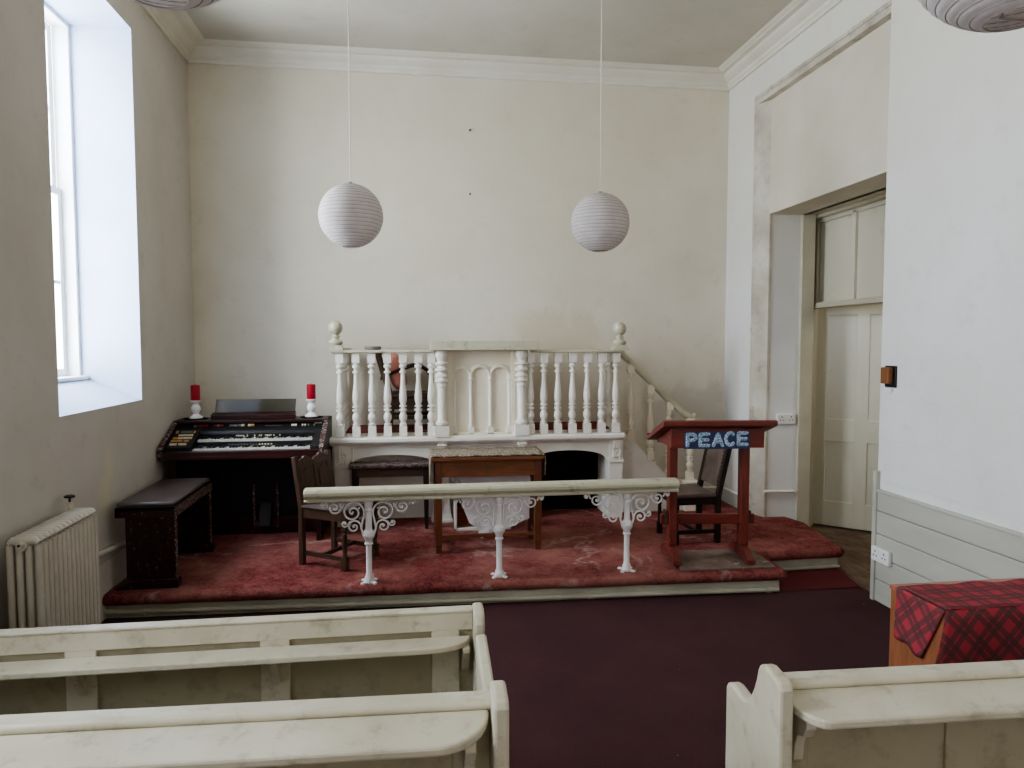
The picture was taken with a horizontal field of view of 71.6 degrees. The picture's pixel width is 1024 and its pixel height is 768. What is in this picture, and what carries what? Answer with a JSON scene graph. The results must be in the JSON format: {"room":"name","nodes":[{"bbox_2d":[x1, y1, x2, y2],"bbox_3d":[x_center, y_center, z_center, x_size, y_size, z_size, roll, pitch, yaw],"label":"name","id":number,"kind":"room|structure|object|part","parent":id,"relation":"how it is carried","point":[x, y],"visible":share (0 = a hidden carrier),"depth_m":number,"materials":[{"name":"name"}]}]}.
{"room":"church","nodes":[
{"label":"church","id":0,"kind":"room"},
{"bbox_2d":[0,0,194,628],"bbox_3d":[-2.255,-0.467,0.930,0.500,4.330,10.520,0,3,-8],"label":"wall","id":1,"kind":"structure","parent":0,"point":[104,457],"depth_m":3.90,"materials":[{"name":"paint"}]},
{"bbox_2d":[43,0,141,417],"bbox_3d":[-2.734,-1.103,4.220,0.527,2.505,1.172,0,3,-8],"label":"window","id":2,"kind":"structure","parent":1,"relation":"in","point":[94,208],"depth_m":4.77,"materials":[{"name":"paint"}]},
{"bbox_3d":[-2.975,-1.774,4.148,0.040,1.095,1.110,0,3,-8],"label":"sash","id":3,"kind":"part","parent":2,"relation":"part of","materials":[{"name":"white wood"}]},
{"bbox_3d":[-2.945,-0.646,4.217,0.040,1.245,1.110,0,3,-8],"label":"sash","id":4,"kind":"part","parent":2,"relation":"part of","materials":[{"name":"white wood"}]},
{"bbox_2d":[99,540,126,622],"bbox_3d":[-2.410,1.175,4.078,0.042,0.495,2.602,0,3,-8],"label":"baseboard","id":5,"kind":"structure","parent":1,"relation":"attached to","point":[113,570],"depth_m":4.35,"materials":[{"name":"paint"}]},
{"bbox_2d":[140,4,204,62],"bbox_3d":[-1.903,-2.467,0.816,0.200,0.135,10.420,0,3,-8],"label":"trim","id":6,"kind":"structure","parent":1,"relation":"attached to","point":[177,26],"depth_m":5.48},
{"bbox_2d":[187,63,728,499],"bbox_3d":[-0.363,-0.784,6.499,6.000,4.330,0.200,0,3,-8],"label":"wall","id":7,"kind":"structure","parent":0,"point":[503,260],"depth_m":6.33,"materials":[{"name":"paint"}]},
{"bbox_2d":[186,39,727,90],"bbox_3d":[-0.336,-2.773,6.188,4.800,0.135,0.200,0,3,-8],"label":"trim","id":8,"kind":"structure","parent":7,"relation":"attached to","point":[209,51],"depth_m":6.18,"materials":[{"name":"white paint"}]},
{"bbox_2d":[186,0,792,67],"bbox_3d":[0.375,-2.598,1.129,6.000,0.100,10.820,0,3,-8],"label":"ceiling","id":9,"kind":"structure","parent":0,"point":[700,33],"depth_m":5.53,"materials":[{"name":"paint"}]},
{"bbox_2d":[131,0,220,9],"bbox_3d":[-0.648,-1.640,1.242,0.405,1.864,0.405,0,3,-8],"label":"paper lantern","id":10,"kind":"object","parent":9,"relation":"hanging from","point":[160,4],"visible":1,"depth_m":1.37,"materials":[{"name":"beige paper"}]},
{"bbox_2d":[318,0,382,247],"bbox_3d":[-1.023,-1.804,4.467,0.405,1.864,0.405,0,3,-8],"label":"paper lantern","id":11,"kind":"object","parent":9,"relation":"hanging from","point":[350,215],"visible":1,"depth_m":4.37,"materials":[{"name":"white paper"}]},
{"bbox_3d":[-1.023,-1.996,4.456,0.100,1.478,0.100,-2,4,-31],"label":"cord","id":12,"kind":"part","parent":11,"relation":"part of","materials":[{"name":"beige plastic"}]},
{"bbox_3d":[-1.022,-1.067,4.509,0.405,0.384,0.405,0,3,-8],"label":"lamp shade","id":13,"kind":"part","parent":11,"relation":"part of","materials":[{"name":"paper"}]},
{"bbox_2d":[571,0,629,251],"bbox_3d":[0.609,-1.852,4.866,0.405,1.864,0.405,0,3,-8],"label":"paper lantern","id":14,"kind":"object","parent":9,"relation":"hanging from","point":[600,221],"visible":1,"depth_m":4.77,"materials":[{"name":"beige paper"}]},
{"bbox_3d":[0.610,-1.115,4.908,0.405,0.384,0.405,0,3,-8],"label":"lamp shade","id":15,"kind":"part","parent":14,"relation":"part of","materials":[{"name":"paper"}]},
{"bbox_3d":[0.609,-2.045,4.855,0.100,1.478,0.100,0,3,-8],"label":"cord","id":16,"kind":"part","parent":14,"relation":"part of","materials":[{"name":"beige plastic"}]},
{"bbox_2d":[918,0,1023,32],"bbox_3d":[1.002,-1.655,1.362,0.405,1.864,0.405,0,3,-8],"label":"paper lantern","id":17,"kind":"object","parent":9,"relation":"hanging from","point":[983,16],"visible":1,"depth_m":1.44,"materials":[{"name":"beige paper"}]},
{"bbox_3d":[1.002,-0.928,1.403,0.110,0.406,0.020,0,3,-8],"label":"wire frame","id":18,"kind":"part","parent":17,"relation":"part of","materials":[{"name":"beige"}]},
{"bbox_2d":[101,568,889,767],"bbox_3d":[0.451,1.574,1.377,4.950,0.001,10.420,0,3,-8],"label":"floor","id":19,"kind":"structure","parent":0,"point":[628,682],"depth_m":3.75,"materials":[{"name":"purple carpet"}]},
{"bbox_2d":[6,494,100,628],"bbox_3d":[-2.196,1.036,3.287,0.168,0.860,0.998,0,3,-8],"label":"radiator","id":20,"kind":"object","parent":19,"relation":"on","point":[53,578],"visible":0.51,"depth_m":3.33,"materials":[{"name":"white metal"}]},
{"bbox_2d":[0,602,484,714],"bbox_3d":[-1.101,1.131,2.192,2.040,0.795,0.155,0,3,-8],"label":"pew","id":21,"kind":"object","parent":19,"relation":"on","point":[422,650],"visible":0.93,"depth_m":2.21,"materials":[{"name":"beige paint"}]},
{"bbox_3d":[-1.123,0.746,2.194,2.004,0.009,0.044,0,3,-8],"label":"rail","id":22,"kind":"part","parent":21,"relation":"part of","materials":[{"name":"beige paint"}]},
{"bbox_3d":[-0.111,1.121,2.352,0.036,0.795,0.115,0,3,-8],"label":"panel","id":23,"kind":"part","parent":21,"relation":"part of","materials":[{"name":"beige paint"}]},
{"bbox_2d":[0,634,508,767],"bbox_3d":[-1.169,1.103,1.741,2.269,0.918,0.775,0,3,-6],"label":"pew","id":24,"kind":"object","parent":19,"relation":"on","point":[465,729],"visible":1,"depth_m":1.48,"materials":[{"name":"beige paint"}]},
{"bbox_3d":[-1.038,0.715,1.486,1.986,0.024,0.052,0,3,-6],"label":"rail","id":25,"kind":"part","parent":24,"relation":"part of","materials":[{"name":"beige paint"}]},
{"bbox_3d":[-1.038,1.119,1.514,1.986,0.810,0.030,0,3,-6],"label":"panel","id":26,"kind":"part","parent":24,"relation":"part of","materials":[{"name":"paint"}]},
{"bbox_3d":[-1.160,1.126,1.483,2.235,0.800,0.011,0,3,-6],"label":"panel frame","id":27,"kind":"part","parent":24,"relation":"part of","materials":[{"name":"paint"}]},
{"bbox_3d":[-0.060,1.095,1.873,0.034,0.918,0.740,0,3,-6],"label":"panel","id":28,"kind":"part","parent":24,"relation":"part of","materials":[{"name":"beige paint"}]},
{"bbox_2d":[102,500,843,618],"bbox_3d":[-0.040,1.266,5.483,5.114,0.154,2.089,0,3,-8],"label":"raised platform","id":29,"kind":"object","parent":19,"relation":"on","point":[580,554],"visible":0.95,"depth_m":4.75,"materials":[{"name":"red carpet"}]},
{"bbox_2d":[114,478,214,590],"bbox_3d":[-2.295,0.966,4.736,0.370,0.534,0.825,0,3,-8],"label":"bench","id":30,"kind":"object","parent":29,"relation":"on","point":[169,518],"visible":1,"depth_m":4.37,"materials":[{"name":"wood"}]},
{"bbox_3d":[-2.217,1.008,4.370,0.287,0.395,0.035,0,3,-8],"label":"panel","id":31,"kind":"part","parent":30,"relation":"part of","materials":[{"name":"brown wood"}]},
{"bbox_3d":[-2.291,0.758,4.724,0.342,0.063,0.825,0,3,-8],"label":"seat frame","id":32,"kind":"part","parent":30,"relation":"part of","materials":[{"name":"brown wood"}]},
{"bbox_3d":[-2.132,0.763,4.752,0.021,0.060,0.815,0,3,-8],"label":"worn rail","id":33,"kind":"part","parent":30,"relation":"part of","materials":[{"name":"brown wood"}]},
{"bbox_3d":[-2.321,0.966,5.111,0.287,0.395,0.035,0,3,-8],"label":"panel","id":34,"kind":"part","parent":30,"relation":"part of","materials":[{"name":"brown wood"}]},
{"bbox_2d":[157,411,332,540],"bbox_3d":[-2.038,0.660,5.554,1.173,1.055,0.645,0,3,-8],"label":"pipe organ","id":35,"kind":"object","parent":29,"relation":"on","point":[246,456],"visible":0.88,"depth_m":5.58,"materials":[{"name":"brown wood"}]},
{"bbox_3d":[-2.502,0.879,5.276,0.035,0.650,0.030,0,3,-8],"label":"leg","id":36,"kind":"part","parent":35,"relation":"part of","materials":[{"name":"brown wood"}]},
{"bbox_3d":[-2.578,0.864,5.542,0.030,0.650,0.520,0,3,-8],"label":"panel","id":37,"kind":"part","parent":35,"relation":"part of","materials":[{"name":"brown wood"}]},
{"bbox_2d":[184,417,207,419],"bbox_3d":[-2.518,0.275,5.659,0.184,0.004,0.184,0,3,-8],"label":"mat","id":38,"kind":"object","parent":35,"relation":"on","point":[203,417],"visible":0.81,"depth_m":5.60,"materials":[{"name":"black"}]},
{"bbox_2d":[189,400,202,418],"bbox_3d":[-2.518,0.201,5.655,0.104,0.144,0.104,0,3,-8],"label":"candlestick","id":39,"kind":"object","parent":38,"relation":"on","point":[195,408],"visible":0.98,"depth_m":5.63,"materials":[{"name":"white ceramic"}]},
{"bbox_2d":[190,384,199,400],"bbox_3d":[-2.519,0.064,5.647,0.070,0.130,0.070,0,3,-8],"label":"candle","id":40,"kind":"object","parent":39,"relation":"on","point":[194,389],"visible":1,"depth_m":5.62,"materials":[{"name":"red wax"}]},
{"bbox_3d":[-2.048,0.808,5.639,1.047,0.550,0.030,0,3,-8],"label":"knee panel","id":41,"kind":"part","parent":35,"relation":"part of","materials":[{"name":"black wood"}]},
{"bbox_3d":[-2.063,0.651,5.734,1.167,0.752,0.280,0,3,-8],"label":"lid","id":42,"kind":"part","parent":35,"relation":"part of","materials":[{"name":"brown wood"}]},
{"bbox_3d":[-1.948,0.963,5.629,0.196,0.340,0.035,0,3,-8],"label":"pedal frame","id":43,"kind":"part","parent":35,"relation":"part of","materials":[{"name":"black wood"}]},
{"bbox_2d":[300,416,322,417],"bbox_3d":[-1.632,0.268,5.783,0.184,0.004,0.184,0,3,-8],"label":"mat","id":44,"kind":"object","parent":35,"relation":"on","point":[301,416],"visible":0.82,"depth_m":5.72,"materials":[{"name":"black"}]},
{"bbox_2d":[305,399,317,416],"bbox_3d":[-1.632,0.193,5.779,0.104,0.144,0.104,0,3,-8],"label":"candlestick","id":45,"kind":"object","parent":44,"relation":"on","point":[311,406],"visible":0.99,"depth_m":5.75,"materials":[{"name":"white ceramic"}]},
{"bbox_2d":[307,384,315,398],"bbox_3d":[-1.632,0.056,5.771,0.070,0.130,0.070,0,3,-8],"label":"candle","id":46,"kind":"object","parent":45,"relation":"on","point":[311,388],"visible":1,"depth_m":5.74,"materials":[{"name":"red wax"}]},
{"bbox_3d":[-1.478,0.870,5.420,0.035,0.650,0.030,0,3,-8],"label":"leg","id":47,"kind":"part","parent":35,"relation":"part of","materials":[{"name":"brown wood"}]},
{"bbox_3d":[-1.511,0.855,5.692,0.030,0.650,0.520,0,3,-8],"label":"panel","id":48,"kind":"part","parent":35,"relation":"part of","materials":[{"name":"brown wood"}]},
{"bbox_2d":[291,449,378,571],"bbox_3d":[-1.218,0.854,4.916,0.446,0.736,0.390,1,4,23],"label":"chair","id":49,"kind":"object","parent":29,"relation":"on","point":[317,470],"visible":0.77,"depth_m":4.82,"materials":[{"name":"brown wood"}]},
{"bbox_3d":[-1.450,0.860,4.825,0.089,0.736,0.036,1,4,23],"label":"post","id":50,"kind":"part","parent":49,"relation":"part of","materials":[{"name":"brown wood"}]},
{"bbox_3d":[-1.384,0.626,4.973,0.072,0.274,0.318,1,4,23],"label":"backrest","id":51,"kind":"part","parent":49,"relation":"part of","materials":[{"name":"brown wood"}]},
{"bbox_3d":[-1.313,0.841,5.146,0.089,0.736,0.036,1,4,23],"label":"post","id":52,"kind":"part","parent":49,"relation":"part of","materials":[{"name":"brown wood"}]},
{"bbox_3d":[-1.191,0.866,4.905,0.362,0.065,0.370,1,4,23],"label":"seat rail","id":53,"kind":"part","parent":49,"relation":"part of","materials":[{"name":"brown wood"}]},
{"bbox_3d":[-1.180,0.823,4.898,0.365,0.022,0.390,1,4,23],"label":"seat","id":54,"kind":"part","parent":49,"relation":"part of","materials":[{"name":"fabric"}]},
{"bbox_3d":[-1.103,1.044,4.688,0.040,0.384,0.040,1,4,23],"label":"leg","id":55,"kind":"part","parent":49,"relation":"part of","materials":[{"name":"brown wood"}]},
{"bbox_3d":[-0.967,1.025,5.010,0.040,0.384,0.040,1,4,23],"label":"leg","id":56,"kind":"part","parent":49,"relation":"part of","materials":[{"name":"brown wood"}]},
{"bbox_2d":[350,467,428,531],"bbox_3d":[-0.984,0.909,5.769,0.640,0.529,0.180,0,3,-8],"label":"side table","id":57,"kind":"object","parent":29,"relation":"on","point":[403,471],"visible":0.54,"depth_m":5.69,"materials":[{"name":"brown wood"}]},
{"bbox_3d":[-1.253,0.927,5.677,0.048,0.504,0.048,0,3,-8],"label":"leg","id":58,"kind":"part","parent":57,"relation":"part of","materials":[{"name":"black wood"}]},
{"bbox_2d":[349,460,428,468],"bbox_3d":[-0.983,0.651,5.748,0.650,0.035,0.183,0,3,-8],"label":"table runner","id":59,"kind":"object","parent":57,"relation":"on","point":[409,463],"visible":0.98,"depth_m":5.69,"materials":[{"name":"fabric"}]},
{"bbox_3d":[-0.694,0.923,5.755,0.048,0.504,0.048,0,3,-8],"label":"leg","id":60,"kind":"part","parent":57,"relation":"part of","materials":[{"name":"black wood"}]},
{"bbox_3d":[-0.009,1.359,4.676,4.941,0.060,0.447,0,3,-8],"label":"edge moulding","id":61,"kind":"part","parent":29,"relation":"part of","materials":[{"name":"white wood"}]},
{"bbox_2d":[454,499,512,530],"bbox_3d":[-0.235,1.020,5.765,0.470,0.310,0.110,0,3,-8],"label":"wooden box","id":62,"kind":"object","parent":29,"relation":"on","point":[461,523],"visible":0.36,"depth_m":5.72,"materials":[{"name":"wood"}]},
{"bbox_2d":[431,455,543,553],"bbox_3d":[-0.196,0.855,5.263,0.810,0.694,0.395,0,3,-8],"label":"table","id":63,"kind":"object","parent":29,"relation":"on","point":[531,465],"visible":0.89,"depth_m":5.10,"materials":[{"name":"orange wood"}]},
{"bbox_3d":[-0.566,0.866,5.366,0.049,0.661,0.049,0,3,-8],"label":"leg","id":64,"kind":"part","parent":63,"relation":"part of","materials":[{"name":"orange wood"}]},
{"bbox_3d":[-0.525,0.882,5.079,0.049,0.661,0.049,0,3,-8],"label":"leg","id":65,"kind":"part","parent":63,"relation":"part of","materials":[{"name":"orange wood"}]},
{"bbox_2d":[429,446,545,483],"bbox_3d":[-0.189,0.653,5.239,0.845,0.322,0.361,0,3,-8],"label":"table runner","id":66,"kind":"object","parent":63,"relation":"on","point":[481,451],"visible":0.87,"depth_m":5.17,"materials":[{"name":"fabric"}]},
{"bbox_2d":[447,475,530,537],"bbox_3d":[-0.170,0.850,5.311,0.625,0.600,0.053,0,3,-8],"label":"sheet","id":67,"kind":"object","parent":63,"relation":"hanging from","point":[470,514],"visible":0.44,"depth_m":5.32,"materials":[{"name":"white fabric"}]},
{"bbox_3d":[0.147,0.860,5.466,0.049,0.661,0.049,0,3,-8],"label":"leg","id":68,"kind":"part","parent":63,"relation":"part of","materials":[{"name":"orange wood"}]},
{"bbox_3d":[0.188,0.876,5.179,0.049,0.661,0.049,0,3,-8],"label":"leg","id":69,"kind":"part","parent":63,"relation":"part of","materials":[{"name":"orange wood"}]},
{"bbox_2d":[303,477,679,584],"bbox_3d":[-0.092,0.939,4.566,2.400,0.606,0.112,0,3,-8],"label":"rail","id":70,"kind":"object","parent":29,"relation":"on","point":[497,490],"visible":1,"depth_m":4.53,"materials":[{"name":"white metal"}]},
{"bbox_3d":[-0.899,0.987,4.456,0.104,0.523,0.104,0,3,-8],"label":"post","id":71,"kind":"part","parent":70,"relation":"part of","materials":[{"name":"white metal"}]},
{"bbox_3d":[-0.092,0.678,4.551,2.400,0.083,0.112,0,3,-8],"label":"rail","id":72,"kind":"part","parent":70,"relation":"part of","materials":[{"name":"white wood"}]},
{"bbox_3d":[-0.083,0.980,4.570,0.104,0.523,0.104,0,3,-8],"label":"post","id":73,"kind":"part","parent":70,"relation":"part of","materials":[{"name":"white metal"}]},
{"bbox_3d":[0.758,0.973,4.688,0.104,0.523,0.104,0,3,-8],"label":"post","id":74,"kind":"part","parent":70,"relation":"part of","materials":[{"name":"white metal"}]},
{"bbox_2d":[327,321,697,526],"bbox_3d":[0.079,0.307,6.185,3.220,1.685,0.629,0,3,-8],"label":"pulpit","id":75,"kind":"object","parent":29,"relation":"on","point":[481,393],"visible":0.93,"depth_m":5.96,"materials":[{"name":"white paint"}]},
{"bbox_2d":[364,346,380,349],"bbox_3d":[-1.135,-0.293,5.781,0.137,0.028,0.062,0,3,-8],"label":"flat stone","id":76,"kind":"object","parent":75,"relation":"on","point":[365,347],"visible":1,"depth_m":5.76,"materials":[{"name":"grey"}]},
{"bbox_3d":[-1.055,-0.265,5.784,0.806,0.024,0.120,0,3,-8],"label":"rail","id":77,"kind":"part","parent":75,"relation":"part of","materials":[{"name":"wood"}]},
{"bbox_2d":[376,353,433,425],"bbox_3d":[-0.922,0.038,6.118,0.547,0.676,0.380,0,3,-8],"label":"armchair","id":78,"kind":"object","parent":75,"relation":"on","point":[410,403],"visible":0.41,"depth_m":5.95,"materials":[{"name":"brown wood"}]},
{"bbox_3d":[-1.068,0.049,5.931,0.162,0.676,0.050,0,3,-8],"label":"post","id":79,"kind":"part","parent":78,"relation":"part of","materials":[{"name":"brown wood"}]},
{"bbox_3d":[-1.113,0.031,6.248,0.162,0.676,0.050,0,3,-8],"label":"post","id":80,"kind":"part","parent":78,"relation":"part of","materials":[{"name":"brown wood"}]},
{"bbox_2d":[389,353,406,388],"bbox_3d":[-0.991,-0.110,6.085,0.180,0.307,0.280,0,3,-8],"label":"cushion","id":81,"kind":"object","parent":78,"relation":"on","point":[395,379],"visible":0.5,"depth_m":5.96,"materials":[{"name":"fabric"}]},
{"bbox_3d":[-0.845,0.135,6.135,0.390,0.135,0.380,0,3,-8],"label":"seat","id":82,"kind":"part","parent":78,"relation":"part of","materials":[{"name":"brown wood"}]},
{"bbox_3d":[-0.861,-0.036,5.956,0.437,0.260,0.028,0,3,-8],"label":"arm","id":83,"kind":"part","parent":78,"relation":"part of","materials":[{"name":"black wood"}]},
{"bbox_3d":[-0.930,0.824,6.124,0.943,0.661,0.033,0,3,-8],"label":"panel","id":84,"kind":"part","parent":75,"relation":"part of","materials":[{"name":"white wood"}]},
{"bbox_3d":[-0.595,0.830,6.021,0.180,0.661,0.180,0,3,-8],"label":"support post","id":85,"kind":"part","parent":75,"relation":"part of","materials":[{"name":"white wood"}]},
{"bbox_3d":[-0.248,0.583,5.949,2.139,0.158,0.016,0,3,-8],"label":"frieze moulding","id":86,"kind":"part","parent":75,"relation":"part of","materials":[{"name":"white wood"}]},
{"bbox_3d":[-0.258,0.074,5.951,0.779,0.713,0.083,0,3,-8],"label":"panel","id":87,"kind":"part","parent":75,"relation":"part of","materials":[{"name":"white wood"}]},
{"bbox_3d":[-0.253,-0.114,5.930,0.503,0.107,0.028,0,3,-8],"label":"arch moulding","id":88,"kind":"part","parent":75,"relation":"part of","materials":[{"name":"white wood"}]},
{"bbox_3d":[0.150,0.808,6.402,1.272,0.661,0.022,0,3,-8],"label":"dark recess panel","id":89,"kind":"part","parent":75,"relation":"part of","materials":[{"name":"black"}]},
{"bbox_3d":[0.553,-0.279,6.009,0.795,0.024,0.120,0,3,-8],"label":"rail","id":90,"kind":"part","parent":75,"relation":"part of","materials":[{"name":"wood"}]},
{"bbox_3d":[0.821,0.810,6.358,0.044,0.661,0.252,0,3,-8],"label":"panel","id":91,"kind":"part","parent":75,"relation":"part of","materials":[{"name":"wood"}]},
{"bbox_3d":[0.854,-0.294,6.331,0.110,0.026,0.488,0,3,-8],"label":"rail","id":92,"kind":"part","parent":75,"relation":"part of","materials":[{"name":"wood"}]},
{"bbox_3d":[1.291,0.004,6.322,0.753,0.639,0.070,0,3,-8],"label":"handrail","id":93,"kind":"part","parent":75,"relation":"part of","materials":[{"name":"white wood"}]},
{"bbox_3d":[1.602,1.002,6.417,0.150,0.270,0.150,0,3,-8],"label":"newel post","id":94,"kind":"part","parent":75,"relation":"part of","materials":[{"name":"white wood"}]},
{"bbox_2d":[656,449,731,544],"bbox_3d":[1.398,0.820,5.484,0.459,0.738,0.374,-1,3,-9],"label":"chair","id":95,"kind":"object","parent":29,"relation":"on","point":[715,462],"visible":0.82,"depth_m":5.35,"materials":[{"name":"black wood"}]},
{"bbox_3d":[1.169,1.007,5.623,0.036,0.349,0.036,-1,3,-9],"label":"leg","id":96,"kind":"part","parent":95,"relation":"part of","materials":[{"name":"black wood"}]},
{"bbox_3d":[1.224,1.025,5.299,0.036,0.349,0.036,-1,3,-9],"label":"leg","id":97,"kind":"part","parent":95,"relation":"part of","materials":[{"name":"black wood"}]},
{"bbox_3d":[1.353,0.868,5.479,0.342,0.055,0.346,-1,3,-9],"label":"seat rail","id":98,"kind":"part","parent":95,"relation":"part of","materials":[{"name":"black wood"}]},
{"bbox_3d":[1.337,0.824,5.474,0.335,0.032,0.374,-1,3,-9],"label":"seat","id":99,"kind":"part","parent":95,"relation":"part of","materials":[{"name":"brown leather"}]},
{"bbox_3d":[1.535,0.809,5.674,0.125,0.737,0.036,-1,3,-9],"label":"post","id":100,"kind":"part","parent":95,"relation":"part of","materials":[{"name":"black wood"}]},
{"bbox_3d":[1.567,0.621,5.501,0.088,0.301,0.298,-1,3,-9],"label":"backrest","id":101,"kind":"part","parent":95,"relation":"part of","materials":[{"name":"brown leather"}]},
{"bbox_3d":[1.590,0.828,5.349,0.125,0.737,0.036,-1,3,-9],"label":"post","id":102,"kind":"part","parent":95,"relation":"part of","materials":[{"name":"black wood"}]},
{"bbox_2d":[679,549,775,570],"bbox_3d":[1.421,1.215,4.919,0.689,0.013,0.445,0,3,-8],"label":"floor mat","id":103,"kind":"object","parent":29,"relation":"on","point":[713,559],"visible":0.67,"depth_m":4.85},
{"bbox_2d":[647,420,777,565],"bbox_3d":[1.358,0.716,4.910,0.751,0.984,0.503,0,3,-2],"label":"lectern","id":104,"kind":"object","parent":103,"relation":"on","point":[742,435],"visible":1,"depth_m":4.81,"materials":[{"name":"brown wood"}]},
{"bbox_3d":[1.103,0.748,4.897,0.056,0.720,0.080,0,3,-2],"label":"post","id":105,"kind":"part","parent":104,"relation":"part of","materials":[{"name":"brown wood"}]},
{"bbox_3d":[1.352,0.932,4.919,0.652,0.070,0.034,0,3,-2],"label":"tenon rail","id":106,"kind":"part","parent":104,"relation":"part of","materials":[{"name":"brown wood"}]},
{"bbox_3d":[1.600,0.747,4.910,0.056,0.720,0.080,0,3,-2],"label":"post","id":107,"kind":"part","parent":104,"relation":"part of","materials":[{"name":"brown wood"}]},
{"bbox_2d":[725,660,1023,767],"bbox_3d":[1.697,1.089,1.811,2.269,0.918,0.322,0,3,-6],"label":"pew","id":108,"kind":"object","parent":19,"relation":"on","point":[953,715],"visible":1,"depth_m":1.66,"materials":[{"name":"beige paint"}]},
{"bbox_3d":[0.584,1.095,1.710,0.034,0.918,0.287,0,3,-6],"label":"panel","id":109,"kind":"part","parent":108,"relation":"part of","materials":[{"name":"beige paint"}]},
{"bbox_3d":[1.717,1.100,1.782,2.235,0.800,0.011,0,3,-6],"label":"panel frame","id":110,"kind":"part","parent":108,"relation":"part of","materials":[{"name":"paint"}]},
{"bbox_3d":[1.631,0.689,1.763,2.066,0.024,0.052,0,3,-6],"label":"rail","id":111,"kind":"part","parent":108,"relation":"part of","materials":[{"name":"beige paint"}]},
{"bbox_3d":[1.631,1.094,1.791,2.066,0.810,0.030,0,3,-6],"label":"panel","id":112,"kind":"part","parent":108,"relation":"part of","materials":[{"name":"paint"}]},
{"bbox_2d":[889,578,1023,666],"bbox_3d":[1.998,1.127,2.621,1.143,0.750,0.280,0,3,-8],"label":"base cabinet","id":113,"kind":"object","parent":19,"relation":"on","point":[900,654],"visible":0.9,"depth_m":2.60,"materials":[{"name":"brown wood"}]},
{"bbox_2d":[894,579,1023,663],"bbox_3d":[1.921,0.961,2.537,1.283,0.433,0.319,0,3,-8],"label":"cloth","id":114,"kind":"object","parent":113,"relation":"on","point":[987,629],"visible":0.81,"depth_m":2.41,"materials":[{"name":"red fabric"}]},
{"bbox_2d":[767,214,800,518],"bbox_3d":[2.350,-0.026,6.214,0.358,2.845,0.175,0,3,-8],"label":"wall","id":115,"kind":"structure","parent":0,"point":[786,232],"depth_m":6.11,"materials":[{"name":"paint"}]},
{"bbox_2d":[776,414,795,423],"bbox_3d":[2.364,0.302,6.128,0.170,0.090,0.031,0,3,-8],"label":"power socket","id":116,"kind":"object","parent":115,"relation":"attached to","point":[781,418],"visible":0.9,"depth_m":6.12,"materials":[{"name":"white plastic"}]},
{"bbox_2d":[722,0,1023,559],"bbox_3d":[2.969,-0.512,1.663,0.450,4.330,10.520,0,3,-8],"label":"wall","id":117,"kind":"structure","parent":0,"point":[951,429],"depth_m":3.99,"materials":[{"name":"paint"}]},
{"bbox_2d":[703,486,794,495],"bbox_3d":[1.994,0.954,6.544,1.199,0.126,0.464,2,4,37],"label":"baseboard","id":118,"kind":"structure","parent":117,"relation":"attached to","point":[705,487],"depth_m":6.15,"materials":[{"name":"white wood"}]},
{"bbox_2d":[718,0,842,90],"bbox_3d":[2.653,-2.505,1.455,0.200,0.135,10.420,0,3,-8],"label":"trim","id":119,"kind":"structure","parent":117,"relation":"attached to","point":[797,16],"depth_m":5.63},
{"bbox_2d":[749,0,891,516],"bbox_3d":[2.264,-0.541,5.368,0.096,3.770,1.765,0,3,-8],"label":"trim","id":120,"kind":"structure","parent":117,"relation":"attached to","point":[762,225],"depth_m":6.09,"materials":[{"name":"paint"}]},
{"bbox_2d":[769,19,890,214],"bbox_3d":[2.450,-1.898,5.307,0.340,0.995,1.745,0,3,-8],"label":"wall panel","id":121,"kind":"object","parent":117,"relation":"attached to","point":[829,129],"depth_m":5.11,"materials":[{"name":"paint"}]},
{"bbox_2d":[794,188,885,526],"bbox_3d":[2.707,-0.265,5.524,0.300,3.200,2.400,0,3,-8],"label":"trim","id":122,"kind":"structure","parent":117,"relation":"attached to","point":[808,310],"depth_m":6.11,"materials":[{"name":"white wood"}]},
{"bbox_2d":[811,523,871,590],"bbox_3d":[3.373,1.370,5.408,2.240,0.048,3.600,0,3,-8],"label":"floor","id":123,"kind":"structure","parent":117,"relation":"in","point":[855,543],"depth_m":5.73,"materials":[{"name":"brown wood"}]},
{"bbox_2d":[813,303,882,530],"bbox_3d":[3.054,0.276,6.183,0.860,2.015,0.101,2,4,35],"label":"door","id":124,"kind":"structure","parent":117,"relation":"in","point":[849,341],"depth_m":6.26,"materials":[{"name":"beige paint"}]},
{"bbox_2d":[814,199,885,302],"bbox_3d":[2.796,-1.018,5.329,0.045,0.725,1.872,0,3,-8],"label":"panel","id":125,"kind":"object","parent":117,"relation":"attached to","point":[849,245],"depth_m":5.74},
{"bbox_2d":[840,566,869,591],"bbox_3d":[2.402,1.369,4.932,0.012,0.004,0.644,0,3,4],"label":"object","id":126,"kind":"structure","parent":117,"relation":"attached to","point":[840,566],"depth_m":4.98,"materials":[{"name":"wood"}]},
{"bbox_2d":[871,545,891,566],"bbox_3d":[2.325,1.082,4.475,0.031,0.090,0.170,0,3,-8],"label":"power socket","id":127,"kind":"object","parent":117,"relation":"attached to","point":[878,554],"visible":1,"depth_m":4.45,"materials":[{"name":"white plastic"}]},
{"bbox_2d":[884,388,892,392],"bbox_3d":[2.351,0.038,4.432,0.014,0.029,0.065,0,3,-8],"label":"button","id":128,"kind":"object","parent":117,"relation":"attached to","point":[890,390],"visible":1,"depth_m":4.42,"materials":[{"name":"white plastic"}]},
{"bbox_2d":[880,366,896,387],"bbox_3d":[2.337,-0.046,4.408,0.044,0.134,0.100,0,3,-8],"label":"wall sensor","id":129,"kind":"object","parent":117,"relation":"attached to","point":[888,373],"visible":1,"depth_m":4.38,"materials":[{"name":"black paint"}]},
{"bbox_2d":[870,470,1023,607],"bbox_3d":[2.900,1.199,0.552,0.032,0.840,8.150,0,3,-8],"label":"wainscoting","id":130,"kind":"structure","parent":117,"relation":"attached to","point":[920,554],"depth_m":4.05,"materials":[{"name":"white wood"}]}
]}

